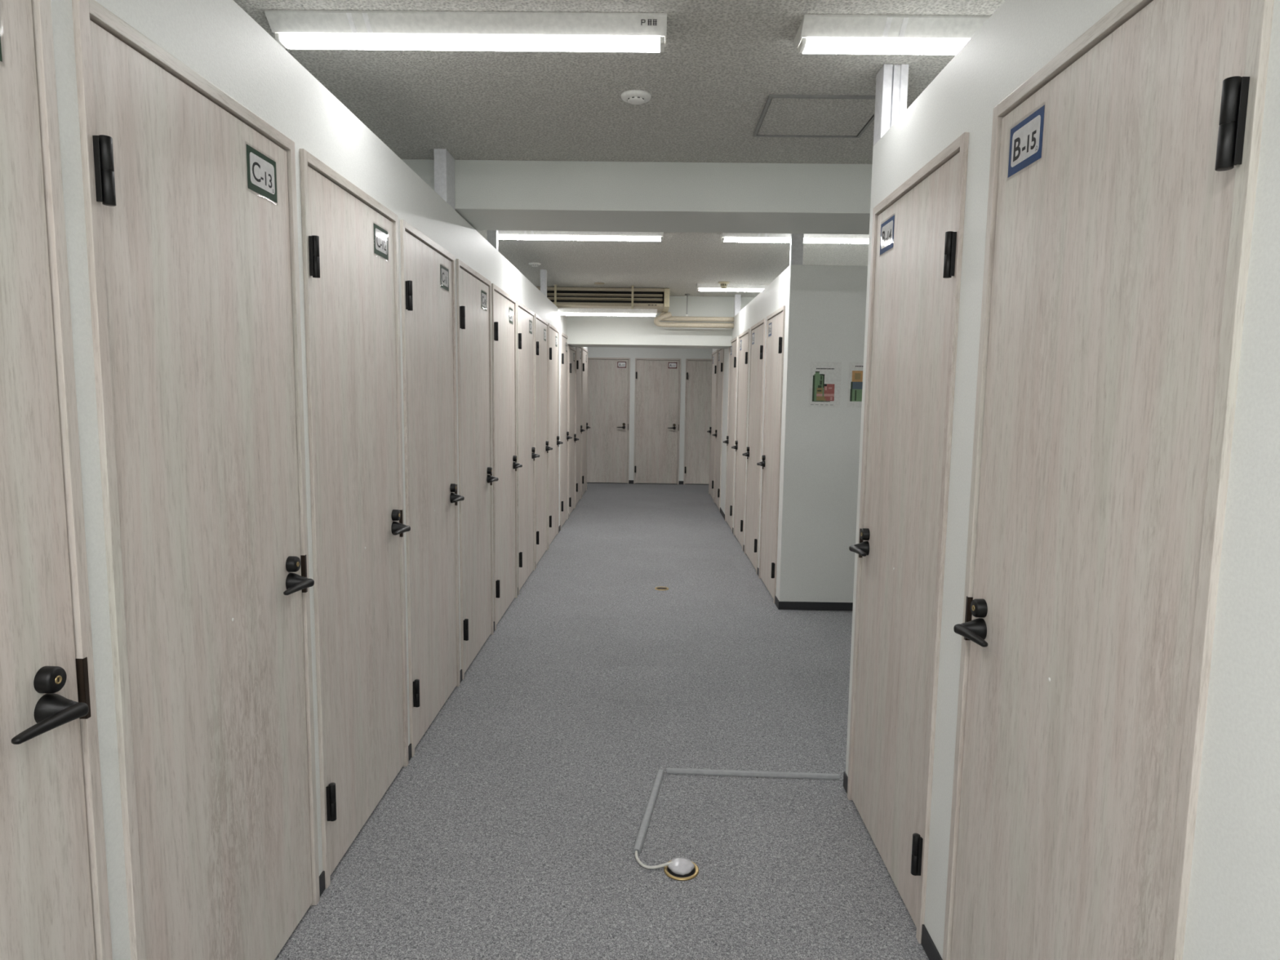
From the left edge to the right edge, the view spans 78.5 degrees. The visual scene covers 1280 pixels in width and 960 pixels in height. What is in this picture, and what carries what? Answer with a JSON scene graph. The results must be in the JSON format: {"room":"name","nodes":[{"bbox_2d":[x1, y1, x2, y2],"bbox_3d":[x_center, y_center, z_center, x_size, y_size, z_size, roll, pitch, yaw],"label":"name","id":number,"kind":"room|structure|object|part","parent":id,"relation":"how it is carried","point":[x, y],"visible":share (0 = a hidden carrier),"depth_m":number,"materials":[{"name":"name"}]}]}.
{"room":"self-storage corridor","nodes":[
{"label":"self-storage corridor","id":0,"kind":"room"},
{"bbox_2d":[50,0,587,959],"bbox_3d":[-0.998,-0.279,5.374,0.110,2.478,14.720,1,6,1],"label":"wall","id":1,"kind":"structure","parent":0,"point":[218,40],"depth_m":1.82,"materials":[{"name":"white paint"}]},
{"bbox_2d":[0,0,112,959],"bbox_3d":[-0.992,0.321,0.989,0.126,2.240,0.830,1,6,1],"label":"door","id":2,"kind":"structure","parent":1,"relation":"in","point":[55,904],"depth_m":1.28,"materials":[{"name":"brown wood"}]},
{"bbox_3d":[-0.960,0.389,1.261,0.065,0.052,0.146,1,6,1],"label":"door handle","id":3,"kind":"part","parent":2,"relation":"part of","materials":[{"name":"black metal"}]},
{"bbox_3d":[-1.002,0.369,1.389,0.043,0.110,0.010,1,6,1],"label":"strike plate","id":4,"kind":"part","parent":2,"relation":"part of","materials":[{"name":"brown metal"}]},
{"bbox_2d":[71,0,319,959],"bbox_3d":[-0.982,0.224,1.877,0.126,2.240,0.827,1,6,1],"label":"door","id":5,"kind":"structure","parent":1,"relation":"in","point":[190,206],"depth_m":1.75,"materials":[{"name":"brown wood"}]},
{"bbox_3d":[-0.949,0.292,2.148,0.065,0.052,0.146,1,6,1],"label":"door handle","id":6,"kind":"part","parent":5,"relation":"part of","materials":[{"name":"black metal"}]},
{"bbox_3d":[-0.992,0.272,2.276,0.043,0.110,0.010,1,6,1],"label":"strike plate","id":7,"kind":"part","parent":5,"relation":"part of","materials":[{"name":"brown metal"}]},
{"bbox_2d":[299,148,410,888],"bbox_3d":[-0.971,0.128,2.760,0.126,2.240,0.839,1,6,1],"label":"door","id":8,"kind":"structure","parent":1,"relation":"in","point":[350,239],"depth_m":2.67,"materials":[{"name":"brown wood"}]},
{"bbox_3d":[-0.938,0.195,3.037,0.065,0.052,0.146,1,6,1],"label":"door handle","id":9,"kind":"part","parent":8,"relation":"part of","materials":[{"name":"black metal"}]},
{"bbox_3d":[-0.981,0.175,3.165,0.043,0.110,0.010,1,6,1],"label":"strike plate","id":10,"kind":"part","parent":8,"relation":"part of","materials":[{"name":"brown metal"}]},
{"bbox_2d":[400,219,464,756],"bbox_3d":[-0.960,0.029,3.657,0.126,2.240,0.840,1,6,1],"label":"door","id":11,"kind":"structure","parent":1,"relation":"in","point":[428,270],"depth_m":3.59,"materials":[{"name":"brown wood"}]},
{"bbox_3d":[-0.970,0.076,4.062,0.043,0.110,0.010,1,6,1],"label":"strike plate","id":12,"kind":"part","parent":11,"relation":"part of","materials":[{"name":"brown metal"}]},
{"bbox_3d":[-0.927,0.097,3.934,0.065,0.052,0.146,1,6,1],"label":"door handle","id":13,"kind":"part","parent":11,"relation":"part of","materials":[{"name":"black metal"}]},
{"bbox_2d":[319,524,560,896],"bbox_3d":[-0.956,0.924,5.505,0.006,0.060,14.720,1,6,1],"label":"baseboard","id":14,"kind":"structure","parent":1,"relation":"attached to","point":[322,877],"depth_m":2.46,"materials":[{"name":"grey plastic"}]},
{"bbox_2d":[433,148,455,210],"bbox_3d":[-0.970,-1.489,3.892,0.060,0.252,0.172,1,6,1],"label":"post","id":15,"kind":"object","parent":1,"relation":"on","point":[444,162],"depth_m":3.81,"materials":[{"name":"white metal"}]},
{"bbox_2d":[456,258,498,679],"bbox_3d":[-0.949,-0.069,4.560,0.126,2.240,0.833,1,6,1],"label":"door","id":16,"kind":"structure","parent":1,"relation":"in","point":[473,291],"depth_m":4.51,"materials":[{"name":"brown wood"}]},
{"bbox_3d":[-0.916,-0.002,4.834,0.065,0.052,0.146,1,6,1],"label":"door handle","id":17,"kind":"part","parent":16,"relation":"part of","materials":[{"name":"black metal"}]},
{"bbox_2d":[487,230,497,250],"bbox_3d":[-0.956,-1.619,5.080,0.060,0.252,0.072,1,6,1],"label":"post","id":18,"kind":"structure","parent":1,"relation":"on","point":[492,235],"depth_m":5.05,"materials":[{"name":"white metal"}]},
{"bbox_2d":[491,283,522,630],"bbox_3d":[-0.938,-0.168,5.466,0.126,2.240,0.856,1,6,1],"label":"door","id":19,"kind":"structure","parent":1,"relation":"in","point":[504,306],"depth_m":5.43,"materials":[{"name":"brown wood"}]},
{"bbox_3d":[-0.960,-0.158,5.465,0.039,2.193,0.798,1,6,1],"label":"door","id":20,"kind":"part","parent":19,"relation":"part of","materials":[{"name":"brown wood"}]},
{"bbox_3d":[-0.905,-0.102,5.751,0.065,0.052,0.146,1,6,1],"label":"door handle","id":21,"kind":"part","parent":19,"relation":"part of","materials":[{"name":"black metal"}]},
{"bbox_2d":[515,300,539,595],"bbox_3d":[-0.927,-0.269,6.385,0.126,2.240,0.870,1,6,1],"label":"door","id":22,"kind":"structure","parent":1,"relation":"in","point":[526,455],"depth_m":6.38,"materials":[{"name":"brown wood"}]},
{"bbox_3d":[-0.949,-0.258,6.385,0.039,2.193,0.812,1,6,1],"label":"door","id":23,"kind":"part","parent":22,"relation":"part of","materials":[{"name":"brown wood"}]},
{"bbox_3d":[-0.894,-0.203,6.678,0.065,0.052,0.146,1,6,1],"label":"door handle","id":24,"kind":"part","parent":22,"relation":"part of","materials":[{"name":"black metal"}]},
{"bbox_2d":[534,313,552,568],"bbox_3d":[-0.916,-0.368,7.297,0.126,2.240,0.845,1,6,1],"label":"door","id":25,"kind":"structure","parent":1,"relation":"in","point":[541,326],"depth_m":7.30,"materials":[{"name":"brown wood"}]},
{"bbox_3d":[-0.938,-0.358,7.297,0.039,2.193,0.786,1,6,1],"label":"door","id":26,"kind":"part","parent":25,"relation":"part of","materials":[{"name":"brown wood"}]},
{"bbox_3d":[-0.883,-0.301,7.577,0.065,0.052,0.146,1,6,1],"label":"door handle","id":27,"kind":"part","parent":25,"relation":"part of","materials":[{"name":"black metal"}]},
{"bbox_2d":[540,269,546,297],"bbox_3d":[-0.924,-1.885,7.510,0.055,0.252,0.082,1,6,1],"label":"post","id":28,"kind":"structure","parent":1,"relation":"on","point":[543,272],"depth_m":7.47,"materials":[{"name":"white metal"}]},
{"bbox_2d":[548,323,563,548],"bbox_3d":[-0.905,-0.467,8.199,0.126,2.240,0.850,1,6,1],"label":"door","id":29,"kind":"structure","parent":1,"relation":"in","point":[553,333],"depth_m":8.22,"materials":[{"name":"brown wood"}]},
{"bbox_3d":[-0.927,-0.457,8.199,0.039,2.193,0.792,1,6,1],"label":"door","id":30,"kind":"part","parent":29,"relation":"part of","materials":[{"name":"brown wood"}]},
{"bbox_3d":[-0.872,-0.400,8.482,0.065,0.052,0.146,1,6,1],"label":"door handle","id":31,"kind":"part","parent":29,"relation":"part of","materials":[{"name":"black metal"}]},
{"bbox_2d":[560,332,572,529],"bbox_3d":[-0.892,-0.581,9.245,0.126,2.240,0.795,1,6,1],"label":"door","id":32,"kind":"structure","parent":1,"relation":"in","point":[564,347],"depth_m":9.23,"materials":[{"name":"brown wood"}]},
{"bbox_3d":[-0.914,-0.571,9.245,0.039,2.193,0.736,1,6,1],"label":"door","id":33,"kind":"part","parent":32,"relation":"part of","materials":[{"name":"brown wood"}]},
{"bbox_2d":[568,345,578,518],"bbox_3d":[-0.882,-0.634,10.163,0.126,2.145,0.850,1,6,1],"label":"door","id":34,"kind":"structure","parent":1,"relation":"in","point":[572,352],"depth_m":10.17,"materials":[{"name":"brown wood"}]},
{"bbox_3d":[-0.903,-0.623,10.162,0.039,2.098,0.792,1,6,1],"label":"door","id":35,"kind":"part","parent":34,"relation":"part of","materials":[{"name":"brown wood"}]},
{"bbox_2d":[575,346,585,506],"bbox_3d":[-0.870,-0.784,11.102,0.126,2.240,0.890,1,6,1],"label":"door","id":36,"kind":"structure","parent":1,"relation":"in","point":[579,430],"depth_m":11.13,"materials":[{"name":"brown wood"}]},
{"bbox_3d":[-0.891,-0.774,11.101,0.039,2.193,0.832,1,6,1],"label":"door","id":37,"kind":"part","parent":36,"relation":"part of","materials":[{"name":"brown wood"}]},
{"bbox_3d":[-0.898,-0.784,11.102,0.070,2.240,0.890,1,6,1],"label":"door frame","id":38,"kind":"part","parent":36,"relation":"part of","materials":[{"name":"brown wood"}]},
{"bbox_2d":[581,346,590,497],"bbox_3d":[-0.857,-0.894,12.111,0.126,2.240,0.950,1,6,1],"label":"door","id":39,"kind":"structure","parent":1,"relation":"in","point":[584,352],"depth_m":12.14,"materials":[{"name":"brown wood"}]},
{"bbox_3d":[-0.879,-0.884,12.110,0.039,2.193,0.892,1,6,1],"label":"door","id":40,"kind":"part","parent":39,"relation":"part of","materials":[{"name":"brown wood"}]},
{"bbox_2d":[274,482,928,959],"bbox_3d":[0.059,0.882,6.836,7.400,0.120,18.000,1,6,1],"label":"floor","id":41,"kind":"structure","parent":0,"point":[509,831],"depth_m":3.14,"materials":[{"name":"grey carpet"}]},
{"bbox_2d":[631,768,664,853],"bbox_3d":[0.037,1.238,2.962,0.029,0.015,0.583,2,6,10],"label":"cable cover","id":42,"kind":"object","parent":41,"relation":"on","point":[639,842],"visible":1,"depth_m":2.91,"materials":[{"name":"grey plastic"}]},
{"bbox_2d":[635,850,672,869],"bbox_3d":[0.026,1.270,2.630,0.074,0.022,0.175,-5,9,-44],"label":"power cable","id":43,"kind":"object","parent":41,"relation":"on","point":[637,860],"visible":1,"depth_m":2.59,"materials":[{"name":"white plastic"}]},
{"bbox_2d":[654,586,668,590],"bbox_3d":[0.176,0.876,6.331,0.116,0.004,0.116,1,6,1],"label":"floor plate","id":44,"kind":"object","parent":41,"relation":"on","point":[655,588],"visible":1,"depth_m":6.32,"materials":[{"name":"gold metal"}]},
{"bbox_3d":[0.176,0.875,6.331,0.086,0.001,0.086,1,6,1],"label":"lid","id":45,"kind":"part","parent":44,"relation":"part of","materials":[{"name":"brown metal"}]},
{"bbox_2d":[663,857,698,880],"bbox_3d":[0.137,1.276,2.584,0.115,0.024,0.115,1,6,1],"label":"floor outlet","id":46,"kind":"object","parent":41,"relation":"on","point":[682,868],"visible":1,"depth_m":2.57,"materials":[{"name":"gold metal"}]},
{"bbox_2d":[666,768,839,779],"bbox_3d":[0.465,1.213,3.240,0.707,0.015,0.029,1,6,3],"label":"cable cover","id":47,"kind":"object","parent":41,"relation":"on","point":[669,771],"visible":1,"depth_m":3.23,"materials":[{"name":"grey plastic"}]},
{"bbox_2d":[233,0,1004,297],"bbox_3d":[0.097,-1.940,6.527,7.400,0.100,18.000,1,6,1],"label":"ceiling","id":48,"kind":"structure","parent":0,"point":[710,86],"depth_m":3.10,"materials":[{"name":"white paint"}]},
{"bbox_2d":[264,9,666,52],"bbox_3d":[-0.541,-1.425,2.516,1.250,0.068,0.182,1,6,1],"label":"ceiling light","id":49,"kind":"object","parent":48,"relation":"attached to","point":[597,32],"visible":1,"depth_m":2.47,"materials":[{"name":"white metal"}]},
{"bbox_2d":[279,32,660,52],"bbox_3d":[-0.541,-1.403,2.519,1.210,0.024,0.072,1,6,1],"label":"diffuser","id":50,"kind":"object","parent":49,"relation":"attached to","point":[507,42],"depth_m":2.49,"materials":[{"name":"white"}]},
{"bbox_2d":[528,262,541,266],"bbox_3d":[-0.957,-1.954,7.122,0.110,0.030,0.110,1,6,1],"label":"smoke detector","id":51,"kind":"object","parent":48,"relation":"attached to","point":[532,264],"visible":1,"depth_m":7.09,"materials":[{"name":"white plastic"}]},
{"bbox_2d":[497,230,663,241],"bbox_3d":[-0.456,-1.767,5.647,1.250,0.068,0.182,1,6,1],"label":"ceiling light","id":52,"kind":"object","parent":48,"relation":"attached to","point":[502,234],"visible":0.54,"depth_m":5.61,"materials":[{"name":"white metal"}]},
{"bbox_2d":[497,234,660,241],"bbox_3d":[-0.456,-1.745,5.650,1.210,0.024,0.072,1,6,1],"label":"diffuser","id":53,"kind":"object","parent":52,"relation":"attached to","point":[656,237],"depth_m":5.62,"materials":[{"name":"white"}]},
{"bbox_2d":[594,282,604,284],"bbox_3d":[-0.432,-2.088,8.328,0.110,0.012,0.109,1,6,1],"label":"ceiling vent","id":54,"kind":"object","parent":48,"relation":"in","point":[597,283],"visible":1,"depth_m":8.30,"materials":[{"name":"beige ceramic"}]},
{"bbox_2d":[536,286,669,312],"bbox_3d":[-0.423,-2.057,8.969,1.505,0.205,0.652,1,6,1],"label":"air conditioner","id":55,"kind":"object","parent":48,"relation":"attached to","point":[658,299],"visible":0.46,"depth_m":8.68,"materials":[{"name":"beige metal"}]},
{"bbox_3d":[0.299,-2.047,8.962,0.060,0.205,0.652,1,6,1],"label":"panel","id":56,"kind":"part","parent":55,"relation":"part of","materials":[{"name":"beige plastic"}]},
{"bbox_2d":[653,311,733,328],"bbox_3d":[0.630,-1.874,9.173,0.942,0.176,0.128,0,6,-5],"label":"pipe","id":57,"kind":"object","parent":55,"relation":"attached to","point":[656,321],"visible":1,"depth_m":9.16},
{"bbox_2d":[553,284,657,316],"bbox_3d":[-0.437,-1.953,8.524,1.250,0.323,0.180,1,6,1],"label":"ceiling light","id":58,"kind":"object","parent":48,"relation":"hanging from","point":[561,311],"visible":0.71,"depth_m":8.49,"materials":[{"name":"white metal"}]},
{"bbox_2d":[557,312,655,316],"bbox_3d":[-0.439,-1.805,8.540,1.210,0.024,0.072,1,6,1],"label":"diffuser","id":59,"kind":"object","parent":58,"relation":"attached to","point":[647,314],"depth_m":8.50,"materials":[{"name":"white"}]},
{"bbox_2d":[621,89,651,104],"bbox_3d":[-0.015,-1.502,3.089,0.120,0.027,0.120,1,6,1],"label":"smoke detector","id":60,"kind":"object","parent":48,"relation":"attached to","point":[631,96],"visible":1,"depth_m":3.06,"materials":[{"name":"white plastic"}]},
{"bbox_2d":[401,159,871,234],"bbox_3d":[0.067,-1.517,4.230,7.200,0.243,0.520,1,6,1],"label":"ceiling beam","id":61,"kind":"structure","parent":48,"relation":"attached to","point":[672,197],"depth_m":3.98,"materials":[{"name":"white paint"}]},
{"bbox_2d":[566,296,755,348],"bbox_3d":[0.130,-1.941,9.661,7.200,0.580,0.570,1,6,1],"label":"ceiling beam","id":62,"kind":"structure","parent":48,"relation":"attached to","point":[615,331],"depth_m":9.39,"materials":[{"name":"white paint"}]},
{"bbox_2d":[684,293,689,316],"bbox_3d":[0.552,-2.045,9.166,0.060,0.255,0.059,1,6,1],"label":"hanger","id":63,"kind":"object","parent":48,"relation":"hanging from","point":[686,295],"visible":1,"depth_m":9.16,"materials":[{"name":"metal"}]},
{"bbox_2d":[659,311,733,321],"bbox_3d":[0.661,-1.916,9.174,0.878,0.116,0.067,1,6,1],"label":"pipe","id":64,"kind":"object","parent":63,"relation":"hanging from","point":[673,317],"visible":0.79,"depth_m":9.16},
{"bbox_2d":[718,281,729,288],"bbox_3d":[0.873,-2.025,8.148,0.120,0.063,0.120,1,6,1],"label":"smoke detector","id":65,"kind":"object","parent":48,"relation":"attached to","point":[723,284],"visible":1,"depth_m":8.12,"materials":[{"name":"beige plastic"}]},
{"bbox_2d":[696,283,768,291],"bbox_3d":[1.231,-2.036,8.313,1.250,0.068,0.182,1,6,1],"label":"ceiling light","id":66,"kind":"object","parent":48,"relation":"attached to","point":[700,286],"visible":0.53,"depth_m":8.27,"materials":[{"name":"white metal"}]},
{"bbox_2d":[698,288,764,291],"bbox_3d":[1.230,-2.014,8.316,1.210,0.024,0.072,1,6,1],"label":"diffuser","id":67,"kind":"object","parent":66,"relation":"attached to","point":[700,289],"depth_m":8.29,"materials":[{"name":"white"}]},
{"bbox_2d":[720,232,869,243],"bbox_3d":[1.210,-1.743,5.629,1.250,0.068,0.182,1,6,1],"label":"ceiling light","id":68,"kind":"object","parent":48,"relation":"attached to","point":[725,237],"visible":0.55,"depth_m":5.59,"materials":[{"name":"white metal"}]},
{"bbox_2d":[724,236,868,243],"bbox_3d":[1.210,-1.721,5.632,1.210,0.024,0.072,1,6,1],"label":"diffuser","id":69,"kind":"object","parent":68,"relation":"attached to","point":[729,239],"depth_m":5.60,"materials":[{"name":"white"}]},
{"bbox_2d":[753,94,875,137],"bbox_3d":[0.745,-1.522,3.290,0.476,0.010,0.476,1,6,1],"label":"ceiling hatch","id":70,"kind":"object","parent":48,"relation":"attached to","point":[820,116],"visible":0.83,"depth_m":3.27,"materials":[{"name":"metal"}]},
{"bbox_2d":[793,14,990,54],"bbox_3d":[1.132,-1.401,2.498,1.250,0.068,0.182,1,6,1],"label":"ceiling light","id":71,"kind":"object","parent":48,"relation":"attached to","point":[873,34],"visible":0.56,"depth_m":2.45,"materials":[{"name":"white metal"}]},
{"bbox_2d":[802,37,969,54],"bbox_3d":[1.132,-1.379,2.502,1.210,0.024,0.072,1,6,1],"label":"diffuser","id":72,"kind":"object","parent":71,"relation":"attached to","point":[873,46],"depth_m":2.48,"materials":[{"name":"white"}]},
{"bbox_2d":[587,346,712,484],"bbox_3d":[0.161,-1.170,13.658,7.200,2.478,0.110,1,6,1],"label":"wall","id":73,"kind":"structure","parent":0,"point":[593,352],"depth_m":13.50,"materials":[{"name":"white paint"}]},
{"bbox_2d":[586,357,630,483],"bbox_3d":[-0.580,-1.026,13.622,0.794,2.180,0.126,1,6,1],"label":"door","id":74,"kind":"structure","parent":73,"relation":"in","point":[608,378],"depth_m":13.62,"materials":[{"name":"brown wood"}]},
{"bbox_3d":[-0.579,-1.029,13.650,0.794,2.180,0.070,1,6,1],"label":"door frame","id":75,"kind":"part","parent":74,"relation":"part of","materials":[{"name":"brown wood"}]},
{"bbox_2d":[628,480,683,484],"bbox_3d":[0.144,0.038,13.732,7.200,0.060,0.006,1,6,1],"label":"baseboard","id":76,"kind":"structure","parent":73,"relation":"attached to","point":[629,481],"depth_m":13.73,"materials":[{"name":"grey plastic"}]},
{"bbox_2d":[633,358,680,484],"bbox_3d":[0.298,-1.013,13.613,0.791,2.180,0.126,1,6,1],"label":"door","id":77,"kind":"structure","parent":73,"relation":"in","point":[657,380],"depth_m":13.61,"materials":[{"name":"brown wood"}]},
{"bbox_2d":[683,358,711,484],"bbox_3d":[1.173,-1.000,13.604,0.791,2.180,0.126,1,6,1],"label":"door","id":78,"kind":"structure","parent":73,"relation":"in","point":[698,371],"depth_m":13.60,"materials":[{"name":"brown wood"}]},
{"bbox_3d":[1.173,-1.003,13.632,0.791,2.180,0.070,1,6,1],"label":"door frame","id":79,"kind":"part","parent":78,"relation":"part of","materials":[{"name":"brown wood"}]},
{"bbox_2d":[712,264,867,602],"bbox_3d":[2.393,-0.630,9.002,2.623,2.478,6.810,1,6,1],"label":"wall","id":80,"kind":"structure","parent":0,"point":[825,305],"depth_m":5.65,"materials":[{"name":"white paint"}]},
{"bbox_2d":[706,349,717,499],"bbox_3d":[1.109,-0.832,11.898,0.126,2.215,0.920,1,6,1],"label":"door","id":81,"kind":"structure","parent":80,"relation":"in","point":[714,355],"depth_m":11.92,"materials":[{"name":"brown wood"}]},
{"bbox_3d":[1.131,-0.821,11.897,0.039,2.168,0.862,1,6,1],"label":"door","id":82,"kind":"part","parent":81,"relation":"part of","materials":[{"name":"brown wood"}]},
{"bbox_2d":[712,348,724,511],"bbox_3d":[1.097,-0.721,10.884,0.126,2.215,0.860,1,6,1],"label":"door","id":83,"kind":"structure","parent":80,"relation":"in","point":[718,431],"depth_m":10.89,"materials":[{"name":"brown wood"}]},
{"bbox_2d":[723,336,737,532],"bbox_3d":[1.077,-0.543,9.258,0.126,2.215,0.830,1,6,1],"label":"door","id":84,"kind":"structure","parent":80,"relation":"in","point":[733,349],"depth_m":9.25,"materials":[{"name":"brown wood"}]},
{"bbox_3d":[1.099,-0.532,9.258,0.039,2.168,0.772,1,6,1],"label":"door","id":85,"kind":"part","parent":84,"relation":"part of","materials":[{"name":"brown wood"}]},
{"bbox_2d":[733,294,741,316],"bbox_3d":[1.139,-2.036,9.149,0.068,0.252,0.062,1,6,1],"label":"trim","id":86,"kind":"structure","parent":80,"relation":"on","point":[737,297],"depth_m":9.12,"materials":[{"name":"white metal"}]},
{"bbox_2d":[731,328,750,550],"bbox_3d":[1.065,-0.433,8.249,0.126,2.215,0.880,1,6,1],"label":"door","id":87,"kind":"structure","parent":80,"relation":"in","point":[740,446],"depth_m":8.24,"materials":[{"name":"brown wood"}]},
{"bbox_3d":[1.037,-0.354,8.558,0.065,0.052,0.146,1,6,1],"label":"door handle","id":88,"kind":"part","parent":87,"relation":"part of","materials":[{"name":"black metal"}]},
{"bbox_2d":[742,318,765,573],"bbox_3d":[1.053,-0.321,7.223,0.126,2.215,0.905,1,6,1],"label":"door","id":89,"kind":"structure","parent":80,"relation":"in","point":[753,454],"depth_m":7.20,"materials":[{"name":"brown wood"}]},
{"bbox_3d":[1.024,-0.243,7.545,0.065,0.052,0.146,1,6,1],"label":"door handle","id":90,"kind":"part","parent":89,"relation":"part of","materials":[{"name":"black metal"}]},
{"bbox_2d":[756,305,785,603],"bbox_3d":[1.041,-0.212,6.222,0.126,2.215,0.840,1,6,1],"label":"door","id":91,"kind":"structure","parent":80,"relation":"in","point":[775,335],"depth_m":6.19,"materials":[{"name":"brown wood"}]},
{"bbox_3d":[1.012,-0.130,6.511,0.065,0.052,0.146,1,6,1],"label":"door handle","id":92,"kind":"part","parent":91,"relation":"part of","materials":[{"name":"black metal"}]},
{"bbox_2d":[713,497,853,610],"bbox_3d":[2.374,0.572,9.130,2.629,0.060,6.816,1,6,1],"label":"baseboard","id":93,"kind":"structure","parent":80,"relation":"attached to","point":[818,606],"depth_m":5.75,"materials":[{"name":"grey plastic"}]},
{"bbox_2d":[789,233,804,265],"bbox_3d":[1.102,-1.638,5.506,0.085,0.252,0.052,1,6,1],"label":"trim","id":94,"kind":"structure","parent":80,"relation":"on","point":[796,256],"depth_m":5.48,"materials":[{"name":"white metal"}]},
{"bbox_2d":[808,361,841,407],"bbox_3d":[1.320,-0.680,5.582,0.222,0.322,0.004,1,6,1],"label":"map","id":95,"kind":"object","parent":80,"relation":"attached to","point":[824,390],"visible":1,"depth_m":5.58,"materials":[{"name":"paper"}]},
{"bbox_2d":[847,362,863,408],"bbox_3d":[1.595,-0.676,5.579,0.222,0.322,0.003,1,6,1],"label":"map","id":96,"kind":"object","parent":80,"relation":"attached to","point":[854,397],"visible":0.53,"depth_m":5.58,"materials":[{"name":"paper"}]},
{"bbox_2d":[845,0,1279,959],"bbox_3d":[2.206,0.296,0.515,2.790,2.478,5.012,1,6,1],"label":"wall","id":97,"kind":"structure","parent":0,"point":[1233,908],"depth_m":1.11,"materials":[{"name":"white paint"}]},
{"bbox_2d":[873,64,908,146],"bbox_3d":[0.904,-1.347,2.824,0.088,0.252,0.096,1,6,1],"label":"trim","id":98,"kind":"structure","parent":97,"relation":"on","point":[891,81],"depth_m":2.78,"materials":[{"name":"white metal"}]},
{"bbox_2d":[843,771,942,959],"bbox_3d":[2.187,1.498,0.649,2.796,0.060,5.018,1,6,1],"label":"baseboard","id":99,"kind":"structure","parent":97,"relation":"attached to","point":[927,944],"depth_m":2.20,"materials":[{"name":"grey plastic"}]},
{"bbox_2d":[847,132,968,943],"bbox_3d":[0.829,0.176,2.541,0.126,2.240,0.826,1,6,1],"label":"door","id":100,"kind":"structure","parent":97,"relation":"in","point":[917,230],"depth_m":2.44,"materials":[{"name":"brown wood"}]},
{"bbox_3d":[0.800,0.255,2.823,0.065,0.052,0.146,1,6,1],"label":"door handle","id":101,"kind":"part","parent":100,"relation":"part of","materials":[{"name":"black metal"}]},
{"bbox_3d":[0.846,0.237,2.941,0.043,0.110,0.010,1,6,1],"label":"strike plate","id":102,"kind":"part","parent":100,"relation":"part of","materials":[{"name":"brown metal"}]},
{"bbox_2d":[942,0,1274,959],"bbox_3d":[0.817,0.284,1.546,0.126,2.240,0.838,1,6,1],"label":"door","id":103,"kind":"structure","parent":97,"relation":"in","point":[1123,171],"depth_m":1.39,"materials":[{"name":"brown wood"}]},
{"bbox_3d":[0.834,0.345,1.952,0.043,0.110,0.010,1,6,1],"label":"strike plate","id":104,"kind":"part","parent":103,"relation":"part of","materials":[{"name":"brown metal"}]},
{"bbox_3d":[0.788,0.363,1.834,0.065,0.052,0.146,1,6,1],"label":"door handle","id":105,"kind":"part","parent":103,"relation":"part of","materials":[{"name":"black metal"}]}
]}

